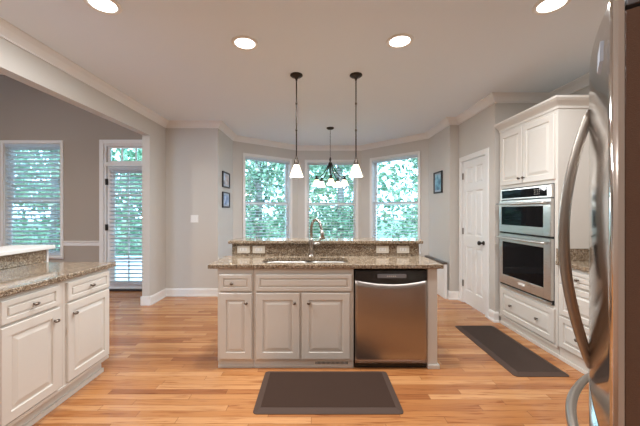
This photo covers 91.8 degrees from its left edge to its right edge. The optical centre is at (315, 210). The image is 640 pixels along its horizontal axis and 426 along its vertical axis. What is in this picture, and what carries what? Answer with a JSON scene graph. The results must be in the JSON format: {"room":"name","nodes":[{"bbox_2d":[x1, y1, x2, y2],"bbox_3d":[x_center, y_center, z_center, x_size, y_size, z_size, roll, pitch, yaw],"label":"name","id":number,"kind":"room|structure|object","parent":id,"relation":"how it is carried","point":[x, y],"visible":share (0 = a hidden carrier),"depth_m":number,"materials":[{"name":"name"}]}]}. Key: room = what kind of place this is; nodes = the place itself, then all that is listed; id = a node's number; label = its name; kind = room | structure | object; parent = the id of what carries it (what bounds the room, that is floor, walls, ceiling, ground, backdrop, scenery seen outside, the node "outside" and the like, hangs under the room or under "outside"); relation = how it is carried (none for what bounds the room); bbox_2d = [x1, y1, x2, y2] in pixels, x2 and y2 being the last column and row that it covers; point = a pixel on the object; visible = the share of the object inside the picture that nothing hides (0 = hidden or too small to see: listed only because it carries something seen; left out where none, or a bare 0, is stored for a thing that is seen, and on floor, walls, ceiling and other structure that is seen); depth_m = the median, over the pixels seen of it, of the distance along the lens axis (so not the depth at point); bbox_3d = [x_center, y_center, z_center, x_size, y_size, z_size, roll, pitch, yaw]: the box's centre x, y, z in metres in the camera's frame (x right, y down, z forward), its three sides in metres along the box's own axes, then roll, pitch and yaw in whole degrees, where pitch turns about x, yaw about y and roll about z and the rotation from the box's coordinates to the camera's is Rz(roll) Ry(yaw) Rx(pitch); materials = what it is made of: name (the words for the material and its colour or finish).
{"room":"kitchen","nodes":[
{"label":"kitchen","id":0,"kind":"room"},
{"bbox_2d":[0,75,141,261],"bbox_3d":[-4.715,-0.460,5.170,4.770,3.560,0.140,0,0,0],"label":"wall","id":1,"kind":"structure","parent":0,"point":[27,112],"depth_m":5.10,"materials":[{"name":"beige paint"}]},
{"bbox_2d":[0,140,63,258],"bbox_3d":[-4.665,-0.185,5.145,1.070,1.950,0.190,0,0,0],"label":"window","id":2,"kind":"structure","parent":1,"relation":"in","point":[3,171],"depth_m":5.09,"materials":[{"name":"white paint"}]},
{"bbox_2d":[5,144,59,254],"bbox_3d":[-4.665,-0.185,5.129,0.910,1.830,0.066,0,0,0],"label":"window blind","id":3,"kind":"object","parent":2,"relation":"attached to","point":[56,147],"visible":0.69,"depth_m":5.13,"materials":[{"name":"white plastic"}]},
{"bbox_2d":[62,241,98,245],"bbox_3d":[-3.853,0.532,5.086,0.595,0.085,0.028,0,0,0],"label":"trim","id":4,"kind":"structure","parent":1,"relation":"attached to","point":[65,243],"depth_m":5.09,"materials":[{"name":"white paint"}]},
{"bbox_2d":[99,140,141,290],"bbox_3d":[-3.002,0.075,5.160,1.105,2.490,0.160,0,0,0],"label":"door","id":5,"kind":"structure","parent":1,"relation":"in","point":[105,146],"depth_m":5.11,"materials":[{"name":"white paint"}]},
{"bbox_2d":[109,168,141,283],"bbox_3d":[-2.993,0.245,5.093,0.797,1.910,0.066,0,0,0],"label":"window blind","id":6,"kind":"object","parent":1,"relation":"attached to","point":[112,171],"visible":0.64,"depth_m":5.09,"materials":[{"name":"white plastic"}]},
{"bbox_2d":[0,37,165,296],"bbox_3d":[-2.385,-0.030,1.050,0.110,2.700,8.100,0,0,0],"label":"wall","id":7,"kind":"structure","parent":0,"point":[16,63],"depth_m":4.26,"materials":[{"name":"grey paint"}]},
{"bbox_2d":[141,297,150,304],"bbox_3d":[-2.385,1.260,4.343,0.138,0.120,0.014,0,0,0],"label":"baseboard","id":8,"kind":"object","parent":7,"relation":"attached to","point":[144,300],"visible":1,"depth_m":4.34,"materials":[{"name":"white paint"}]},
{"bbox_2d":[0,17,588,150],"bbox_3d":[0.235,-1.333,1.800,5.130,0.095,9.600,0,0,0],"label":"trim","id":9,"kind":"structure","parent":7,"relation":"attached to","point":[9,32],"depth_m":3.68,"materials":[{"name":"white paint"}]},
{"bbox_2d":[166,128,219,287],"bbox_3d":[-1.925,-0.030,4.870,0.810,2.700,0.120,0,0,0],"label":"wall","id":10,"kind":"structure","parent":0,"point":[192,154],"depth_m":4.81,"materials":[{"name":"grey paint"}]},
{"bbox_2d":[191,215,197,221],"bbox_3d":[-1.885,0.120,4.805,0.120,0.116,0.010,0,0,0],"label":"light switch","id":11,"kind":"object","parent":10,"relation":"attached to","point":[194,218],"visible":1,"depth_m":4.80,"materials":[{"name":"white plastic"}]},
{"bbox_2d":[150,288,458,304],"bbox_3d":[-0.100,1.259,5.475,4.460,0.122,2.250,0,0,0],"label":"baseboard","id":12,"kind":"structure","parent":10,"relation":"attached to","point":[451,295],"depth_m":4.80,"materials":[{"name":"white paint"}]},
{"bbox_2d":[220,130,232,257],"bbox_3d":[-1.580,-0.030,5.305,0.120,2.700,0.750,0,0,0],"label":"wall","id":13,"kind":"structure","parent":0,"point":[226,144],"depth_m":5.26,"materials":[{"name":"grey paint"}]},
{"bbox_2d":[222,191,229,207],"bbox_3d":[-1.506,-0.185,5.200,0.024,0.260,0.400,0,0,0],"label":"picture frame","id":14,"kind":"object","parent":13,"relation":"attached to","point":[225,195],"visible":1,"depth_m":5.16,"materials":[{"name":"black"}]},
{"bbox_2d":[224,195,228,204],"bbox_3d":[-1.506,-0.185,5.200,0.001,0.156,0.296,0,0,0],"label":"print","id":15,"kind":"object","parent":14,"relation":"attached to","point":[226,197],"depth_m":5.22},
{"bbox_2d":[222,171,229,188],"bbox_3d":[-1.506,-0.520,5.200,0.024,0.260,0.400,0,0,0],"label":"picture frame","id":16,"kind":"object","parent":13,"relation":"attached to","point":[225,176],"visible":1,"depth_m":5.16,"materials":[{"name":"black wood"}]},
{"bbox_2d":[224,175,228,184],"bbox_3d":[-1.506,-0.520,5.200,0.001,0.156,0.296,0,0,0],"label":"print","id":17,"kind":"object","parent":16,"relation":"attached to","point":[226,177],"depth_m":5.22},
{"bbox_2d":[233,141,297,238],"bbox_3d":[-0.999,-0.030,6.194,1.457,2.700,0.140,0,0,-39],"label":"wall","id":18,"kind":"structure","parent":0,"point":[239,148],"depth_m":5.80,"materials":[{"name":"grey paint"}]},
{"bbox_2d":[243,153,291,237],"bbox_3d":[-0.967,-0.150,6.188,1.160,1.880,0.190,0,0,-39],"label":"window","id":19,"kind":"structure","parent":18,"relation":"in","point":[288,192],"depth_m":6.46,"materials":[{"name":"white paint"}]},
{"bbox_2d":[245,156,288,237],"bbox_3d":[-0.957,-0.150,6.176,1.000,1.760,0.066,0,0,-39],"label":"window blind","id":20,"kind":"object","parent":19,"relation":"attached to","point":[248,158],"visible":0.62,"depth_m":6.16,"materials":[{"name":"white plastic"}]},
{"bbox_2d":[0,0,610,144],"bbox_3d":[0.255,-1.430,1.825,5.390,0.100,9.850,0,0,0],"label":"ceiling","id":21,"kind":"structure","parent":0,"point":[179,59],"depth_m":2.73,"materials":[{"name":"white paint"}]},
{"bbox_2d":[84,0,121,14],"bbox_3d":[-1.420,-1.375,2.067,0.216,0.009,0.216,0,0,0],"label":"recessed light","id":22,"kind":"object","parent":21,"relation":"in","point":[110,7],"visible":1,"depth_m":2.08,"materials":[{"name":"white plastic"}]},
{"bbox_2d":[231,36,257,49],"bbox_3d":[-0.583,-1.375,2.546,0.216,0.009,0.216,0,0,0],"label":"recessed light","id":23,"kind":"object","parent":21,"relation":"in","point":[240,42],"visible":1,"depth_m":2.53,"materials":[{"name":"white plastic"}]},
{"bbox_2d":[290,72,302,177],"bbox_3d":[-0.198,-0.863,3.140,0.140,1.034,0.140,0,0,0],"label":"pendant light","id":24,"kind":"object","parent":21,"relation":"hanging from","point":[296,172],"visible":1,"depth_m":3.12,"materials":[{"name":"white glass"}]},
{"bbox_2d":[312,127,348,186],"bbox_3d":[0.237,-0.897,5.117,0.596,0.965,0.574,0,0,0],"label":"chandelier","id":25,"kind":"object","parent":21,"relation":"hanging from","point":[331,181],"visible":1,"depth_m":5.10,"materials":[{"name":"white glass"}]},
{"bbox_2d":[349,72,362,177],"bbox_3d":[0.405,-0.863,3.140,0.140,1.034,0.140,0,0,0],"label":"pendant light","id":26,"kind":"object","parent":21,"relation":"hanging from","point":[355,172],"visible":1,"depth_m":3.13,"materials":[{"name":"white glass"}]},
{"bbox_2d":[386,33,413,48],"bbox_3d":[0.680,-1.375,2.516,0.216,0.009,0.216,0,0,0],"label":"recessed light","id":27,"kind":"object","parent":21,"relation":"in","point":[402,40],"visible":1,"depth_m":2.50,"materials":[{"name":"white plastic"}]},
{"bbox_2d":[532,0,570,14],"bbox_3d":[1.570,-1.375,2.067,0.216,0.009,0.216,0,0,0],"label":"recessed light","id":28,"kind":"object","parent":21,"relation":"in","point":[542,7],"visible":1,"depth_m":2.08,"materials":[{"name":"white plastic"}]},
{"bbox_2d":[32,291,588,425],"bbox_3d":[-2.140,1.370,1.810,10.120,0.100,9.860,0,0,0],"label":"floor","id":29,"kind":"structure","parent":0,"point":[161,368],"depth_m":2.36,"materials":[{"name":"brown wood"}]},
{"bbox_2d":[0,281,62,425],"bbox_3d":[-1.984,0.894,1.863,0.652,0.852,0.455,0,0,0],"label":"base cabinet","id":30,"kind":"object","parent":29,"relation":"on","point":[30,320],"visible":0.98,"depth_m":1.84,"materials":[{"name":"grey paint"}]},
{"bbox_2d":[54,269,108,405],"bbox_3d":[-1.984,0.894,2.320,0.652,0.852,0.460,0,0,0],"label":"base cabinet","id":31,"kind":"object","parent":29,"relation":"on","point":[85,298],"visible":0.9,"depth_m":2.26,"materials":[{"name":"grey paint"}]},
{"bbox_2d":[218,269,253,367],"bbox_3d":[-0.674,0.901,2.874,0.300,0.838,0.651,0,0,0],"label":"base cabinet","id":32,"kind":"object","parent":29,"relation":"on","point":[235,286],"visible":0.86,"depth_m":2.58,"materials":[{"name":"grey paint"}]},
{"bbox_2d":[208,256,443,268],"bbox_3d":[0.080,0.463,2.885,1.960,0.035,0.630,0,0,0],"label":"countertop","id":33,"kind":"structure","parent":32,"relation":"on","point":[226,262],"depth_m":2.63,"materials":[{"name":"stone"}]},
{"bbox_2d":[265,261,346,262],"bbox_3d":[-0.095,0.576,2.820,0.770,0.191,0.320,0,0,0],"label":"double sink","id":34,"kind":"object","parent":33,"relation":"in","point":[267,261],"visible":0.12,"depth_m":2.98,"materials":[{"name":"silver metal"}]},
{"bbox_2d":[308,218,324,256],"bbox_3d":[0.021,0.257,2.957,0.093,0.376,0.226,0,0,-43],"label":"kitchen faucet","id":35,"kind":"object","parent":33,"relation":"on","point":[312,243],"visible":1,"depth_m":2.99,"materials":[{"name":"silver metal"}]},
{"bbox_2d":[228,238,422,255],"bbox_3d":[0.096,0.368,3.215,1.923,0.151,0.330,0,0,0],"label":"raised bar","id":36,"kind":"object","parent":33,"relation":"on","point":[273,246],"visible":0.98,"depth_m":3.08,"materials":[{"name":"stone"}]},
{"bbox_2d":[237,246,249,252],"bbox_3d":[-0.721,0.383,3.080,0.124,0.072,0.009,0,0,0],"label":"wall outlet","id":37,"kind":"object","parent":36,"relation":"attached to","point":[240,249],"visible":1,"depth_m":3.08,"materials":[{"name":"beige plastic"}]},
{"bbox_2d":[253,246,264,252],"bbox_3d":[-0.569,0.383,3.080,0.124,0.072,0.009,0,0,0],"label":"wall outlet","id":38,"kind":"object","parent":36,"relation":"attached to","point":[256,249],"visible":1,"depth_m":3.08,"materials":[{"name":"beige plastic"}]},
{"bbox_2d":[376,246,388,252],"bbox_3d":[0.661,0.383,3.080,0.124,0.072,0.009,0,0,0],"label":"wall outlet","id":39,"kind":"object","parent":36,"relation":"attached to","point":[379,249],"visible":1,"depth_m":3.08,"materials":[{"name":"beige plastic"}]},
{"bbox_2d":[397,246,408,252],"bbox_3d":[0.865,0.383,3.080,0.124,0.072,0.009,0,0,0],"label":"wall outlet","id":40,"kind":"object","parent":36,"relation":"attached to","point":[400,249],"visible":1,"depth_m":3.08,"materials":[{"name":"beige plastic"}]},
{"bbox_2d":[254,261,353,367],"bbox_3d":[-0.103,0.901,2.874,0.838,0.838,0.651,0,0,0],"label":"base cabinet","id":41,"kind":"object","parent":29,"relation":"on","point":[304,318],"visible":0.87,"depth_m":2.58,"materials":[{"name":"grey paint"}]},
{"bbox_2d":[315,361,348,364],"bbox_3d":[0.133,1.279,2.615,0.290,0.034,0.005,0,0,0],"label":"vent","id":42,"kind":"object","parent":41,"relation":"attached to","point":[316,362],"depth_m":2.61,"materials":[{"name":"beige plastic"}]},
{"bbox_2d":[253,371,403,414],"bbox_3d":[0.081,1.310,2.277,0.989,0.019,0.535,0,0,0],"label":"floor mat","id":43,"kind":"object","parent":29,"relation":"on","point":[281,392],"visible":1,"depth_m":2.21,"materials":[{"name":"brown rubber"}]},
{"bbox_2d":[354,269,427,367],"bbox_3d":[0.627,0.907,2.877,0.604,0.825,0.607,0,0,0],"label":"dishwasher","id":44,"kind":"object","parent":29,"relation":"on","point":[391,314],"visible":0.98,"depth_m":2.58,"materials":[{"name":"silver metal"}]},
{"bbox_2d":[426,269,439,368],"bbox_3d":[0.984,0.901,2.893,0.098,0.838,0.615,0,0,0],"label":"island end panel","id":45,"kind":"object","parent":29,"relation":"on","point":[432,363],"visible":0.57,"depth_m":2.60,"materials":[{"name":"grey paint"}]},
{"bbox_2d":[425,255,446,298],"bbox_3d":[1.938,1.048,5.043,0.075,0.545,0.775,0,0,0],"label":"bench","id":46,"kind":"object","parent":29,"relation":"on","point":[441,273],"visible":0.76,"depth_m":4.76,"materials":[{"name":"white paint"}]},
{"bbox_2d":[455,326,568,376],"bbox_3d":[1.808,1.310,3.013,0.445,0.019,1.095,0,0,0],"label":"floor mat","id":47,"kind":"object","parent":29,"relation":"on","point":[520,361],"visible":1,"depth_m":2.83,"materials":[{"name":"brown rubber"}]},
{"bbox_2d":[494,95,588,357],"bbox_3d":[2.448,0.152,3.189,0.688,2.336,0.951,0,0,0],"label":"tall cabinet","id":48,"kind":"object","parent":29,"relation":"on","point":[537,142],"visible":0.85,"depth_m":2.92,"materials":[{"name":"grey paint"}]},
{"bbox_2d":[495,184,554,304],"bbox_3d":[2.402,0.305,3.223,0.656,1.110,0.795,0,0,0],"label":"double wall oven","id":49,"kind":"object","parent":48,"relation":"in","point":[526,237],"visible":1,"depth_m":3.11,"materials":[{"name":"silver metal"}]},
{"bbox_2d":[558,266,588,373],"bbox_3d":[2.454,0.901,2.545,0.671,0.838,0.460,0,0,0],"label":"base cabinet","id":50,"kind":"object","parent":29,"relation":"on","point":[570,353],"visible":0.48,"depth_m":2.59,"materials":[{"name":"grey paint"}]},
{"bbox_2d":[558,0,639,425],"bbox_3d":[1.194,0.420,0.851,0.833,1.800,0.910,0,0,40],"label":"refrigerator","id":51,"kind":"object","parent":29,"relation":"on","point":[611,355],"visible":1,"depth_m":0.70,"materials":[{"name":"silver metal"}]},
{"bbox_2d":[597,41,603,73],"bbox_3d":[0.705,-0.380,0.769,0.007,0.068,0.034,0,0,32],"label":"magnet","id":52,"kind":"object","parent":51,"relation":"attached to","point":[601,47],"visible":1,"depth_m":0.76,"materials":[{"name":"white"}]},
{"bbox_3d":[-1.984,0.894,0.952,0.652,0.852,0.455,0,0,0],"label":"base cabinet","id":53,"kind":"object","parent":29,"relation":"on","visible":0},
{"bbox_2d":[0,262,115,297],"bbox_3d":[-2.004,0.448,1.655,0.648,0.035,1.910,0,0,0],"label":"countertop","id":54,"kind":"structure","parent":53,"relation":"on","point":[14,280],"depth_m":2.13,"materials":[{"name":"stone"}]},
{"bbox_2d":[0,245,54,269],"bbox_3d":[-2.445,0.362,1.413,0.350,0.134,2.585,0,0,0],"label":"raised bar","id":55,"kind":"object","parent":54,"relation":"on","point":[11,256],"visible":1,"depth_m":2.44,"materials":[{"name":"stone"}]},
{"bbox_3d":[2.454,0.901,2.080,0.671,0.838,0.460,0,0,0],"label":"cabinet","id":56,"kind":"object","parent":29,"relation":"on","visible":0},
{"bbox_2d":[555,248,588,271],"bbox_3d":[2.469,0.407,2.308,0.657,0.145,0.935,0,0,0],"label":"countertop","id":57,"kind":"structure","parent":56,"relation":"on","point":[579,256],"depth_m":2.75,"materials":[{"name":"stone"}]},
{"bbox_2d":[298,151,360,237],"bbox_3d":[0.285,-0.030,6.670,1.350,2.700,0.140,0,0,0],"label":"wall","id":58,"kind":"structure","parent":0,"point":[302,155],"depth_m":6.60,"materials":[{"name":"grey paint"}]},
{"bbox_2d":[305,160,357,237],"bbox_3d":[0.330,-0.150,6.645,1.180,1.880,0.190,0,0,0],"label":"window","id":59,"kind":"structure","parent":58,"relation":"in","point":[355,183],"depth_m":6.60,"materials":[{"name":"white paint"}]},
{"bbox_2d":[308,163,354,237],"bbox_3d":[0.330,-0.150,6.629,1.020,1.760,0.066,0,0,0],"label":"window blind","id":60,"kind":"object","parent":59,"relation":"attached to","point":[331,191],"visible":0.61,"depth_m":6.62,"materials":[{"name":"white plastic"}]},
{"bbox_2d":[361,139,428,256],"bbox_3d":[1.531,-0.030,6.098,0.140,2.700,1.514,0,0,-43],"label":"wall","id":61,"kind":"structure","parent":0,"point":[420,145],"depth_m":5.87,"materials":[{"name":"grey paint"}]},
{"bbox_2d":[370,151,420,254],"bbox_3d":[1.541,-0.150,6.051,0.190,1.880,1.165,0,0,-43],"label":"window","id":62,"kind":"structure","parent":61,"relation":"in","point":[373,183],"depth_m":6.29,"materials":[{"name":"white paint"}]},
{"bbox_2d":[373,155,417,237],"bbox_3d":[1.529,-0.150,6.040,0.066,1.760,1.005,0,0,-43],"label":"window blind","id":63,"kind":"object","parent":62,"relation":"attached to","point":[412,156],"visible":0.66,"depth_m":6.05,"materials":[{"name":"white plastic"}]},
{"bbox_2d":[429,127,446,261],"bbox_3d":[2.060,-0.030,5.125,0.120,2.700,0.750,0,0,0],"label":"wall","id":64,"kind":"structure","parent":0,"point":[438,142],"depth_m":5.06,"materials":[{"name":"grey paint"}]},
{"bbox_2d":[433,170,442,193],"bbox_3d":[1.986,-0.465,5.050,0.024,0.350,0.330,0,0,0],"label":"picture frame","id":65,"kind":"object","parent":64,"relation":"attached to","point":[437,176],"visible":1,"depth_m":5.03,"materials":[{"name":"black wood"}]},
{"bbox_2d":[435,174,440,189],"bbox_3d":[1.986,-0.465,5.050,0.001,0.246,0.226,0,0,0],"label":"print","id":66,"kind":"object","parent":65,"relation":"attached to","point":[437,176],"depth_m":5.05},
{"bbox_2d":[447,125,458,290],"bbox_3d":[2.125,-0.030,4.690,0.250,2.700,0.120,0,0,0],"label":"wall","id":67,"kind":"structure","parent":0,"point":[452,130],"depth_m":4.63,"materials":[{"name":"grey paint"}]},
{"bbox_2d":[459,103,504,319],"bbox_3d":[2.190,-0.030,4.160,0.120,2.700,0.940,0,0,0],"label":"wall","id":68,"kind":"structure","parent":0,"point":[477,133],"depth_m":3.76,"materials":[{"name":"grey paint"}]},
{"bbox_2d":[459,148,488,317],"bbox_3d":[2.155,0.270,4.192,0.190,2.100,0.775,0,0,0],"label":"door","id":69,"kind":"structure","parent":68,"relation":"in","point":[474,167],"depth_m":4.20,"materials":[{"name":"white paint"}]},
{"bbox_2d":[488,309,498,322],"bbox_3d":[2.138,1.259,3.736,0.064,0.122,0.139,0,0,0],"label":"baseboard","id":70,"kind":"structure","parent":68,"relation":"attached to","point":[493,316],"depth_m":3.69,"materials":[{"name":"white paint"}]},
{"bbox_2d":[505,103,538,118],"bbox_3d":[2.525,-0.030,3.750,0.550,2.700,0.120,0,0,0],"label":"wall","id":71,"kind":"structure","parent":0,"point":[511,109],"depth_m":3.69,"materials":[{"name":"grey paint"}]},
{"bbox_2d":[570,86,588,94],"bbox_3d":[2.860,-0.030,0.405,0.120,2.700,6.810,0,0,0],"label":"wall","id":72,"kind":"structure","parent":0,"point":[585,91],"depth_m":3.25,"materials":[{"name":"grey paint"}]},
{"label":"outside","id":73,"kind":"structure","parent":0,"visible":0},
{"bbox_2d":[13,219,417,255],"bbox_3d":[0.000,2.170,43.750,120.000,0.100,72.500,0,0,0],"label":"ground","id":74,"kind":"structure","parent":73,"point":[381,231],"depth_m":26.82,"materials":[{"name":"green"}]},
{"bbox_2d":[17,150,59,250],"bbox_3d":[-9.370,-2.487,11.066,2.758,9.222,2.482,0,0,0],"label":"leafy tree","id":75,"kind":"object","parent":74,"relation":"on","point":[38,237],"visible":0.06,"depth_m":10.61,"materials":[{"name":"green plant"}]},
{"bbox_2d":[116,153,141,236],"bbox_3d":[-6.083,-2.522,11.762,3.034,9.292,2.354,0,0,0],"label":"leafy tree","id":76,"kind":"object","parent":74,"relation":"on","point":[125,158],"visible":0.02,"depth_m":11.29,"materials":[{"name":"green plant"}]},
{"bbox_2d":[13,149,417,255],"bbox_3d":[-5.170,-2.912,18.001,43.949,11.988,8.138,0,0,0],"label":"foliage","id":77,"kind":"object","parent":74,"relation":"on","point":[131,154],"visible":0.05,"depth_m":17.27,"materials":[{"name":"green plant"}]},
{"bbox_2d":[245,160,283,237],"bbox_3d":[-2.260,-2.693,12.201,2.870,9.634,2.475,0,0,5],"label":"leafy tree","id":78,"kind":"object","parent":74,"relation":"on","point":[257,166],"visible":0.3,"depth_m":12.14,"materials":[{"name":"green plant"}]},
{"bbox_2d":[309,165,352,237],"bbox_3d":[1.020,-2.671,12.524,2.785,9.589,2.624,0,0,0],"label":"leafy tree","id":79,"kind":"object","parent":74,"relation":"on","point":[339,170],"visible":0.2,"depth_m":12.44,"materials":[{"name":"green plant"}]},
{"bbox_2d":[397,158,417,238],"bbox_3d":[4.344,-2.541,12.037,2.707,9.329,2.525,0,0,0],"label":"leafy tree","id":80,"kind":"object","parent":74,"relation":"on","point":[414,208],"visible":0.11,"depth_m":12.03,"materials":[{"name":"green plant"}]},
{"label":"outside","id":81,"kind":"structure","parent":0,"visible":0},
{"bbox_2d":[116,256,141,280],"bbox_3d":[-6.850,1.430,7.380,10.300,0.100,4.240,0,0,0],"label":"patio","id":82,"kind":"structure","parent":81,"point":[119,271],"depth_m":7.07,"materials":[{"name":"grey"}]},
{"bbox_3d":[-2.385,0.824,1.380,0.110,0.992,2.560,0,0,0],"label":"wall","id":83,"kind":"structure","parent":0,"visible":0},
{"bbox_2d":[44,249,48,261],"bbox_3d":[-2.385,0.824,2.670,0.150,0.992,0.020,0,0,0],"label":"trim","id":84,"kind":"structure","parent":83,"relation":"attached to","point":[47,251],"depth_m":2.67,"materials":[{"name":"white paint"}]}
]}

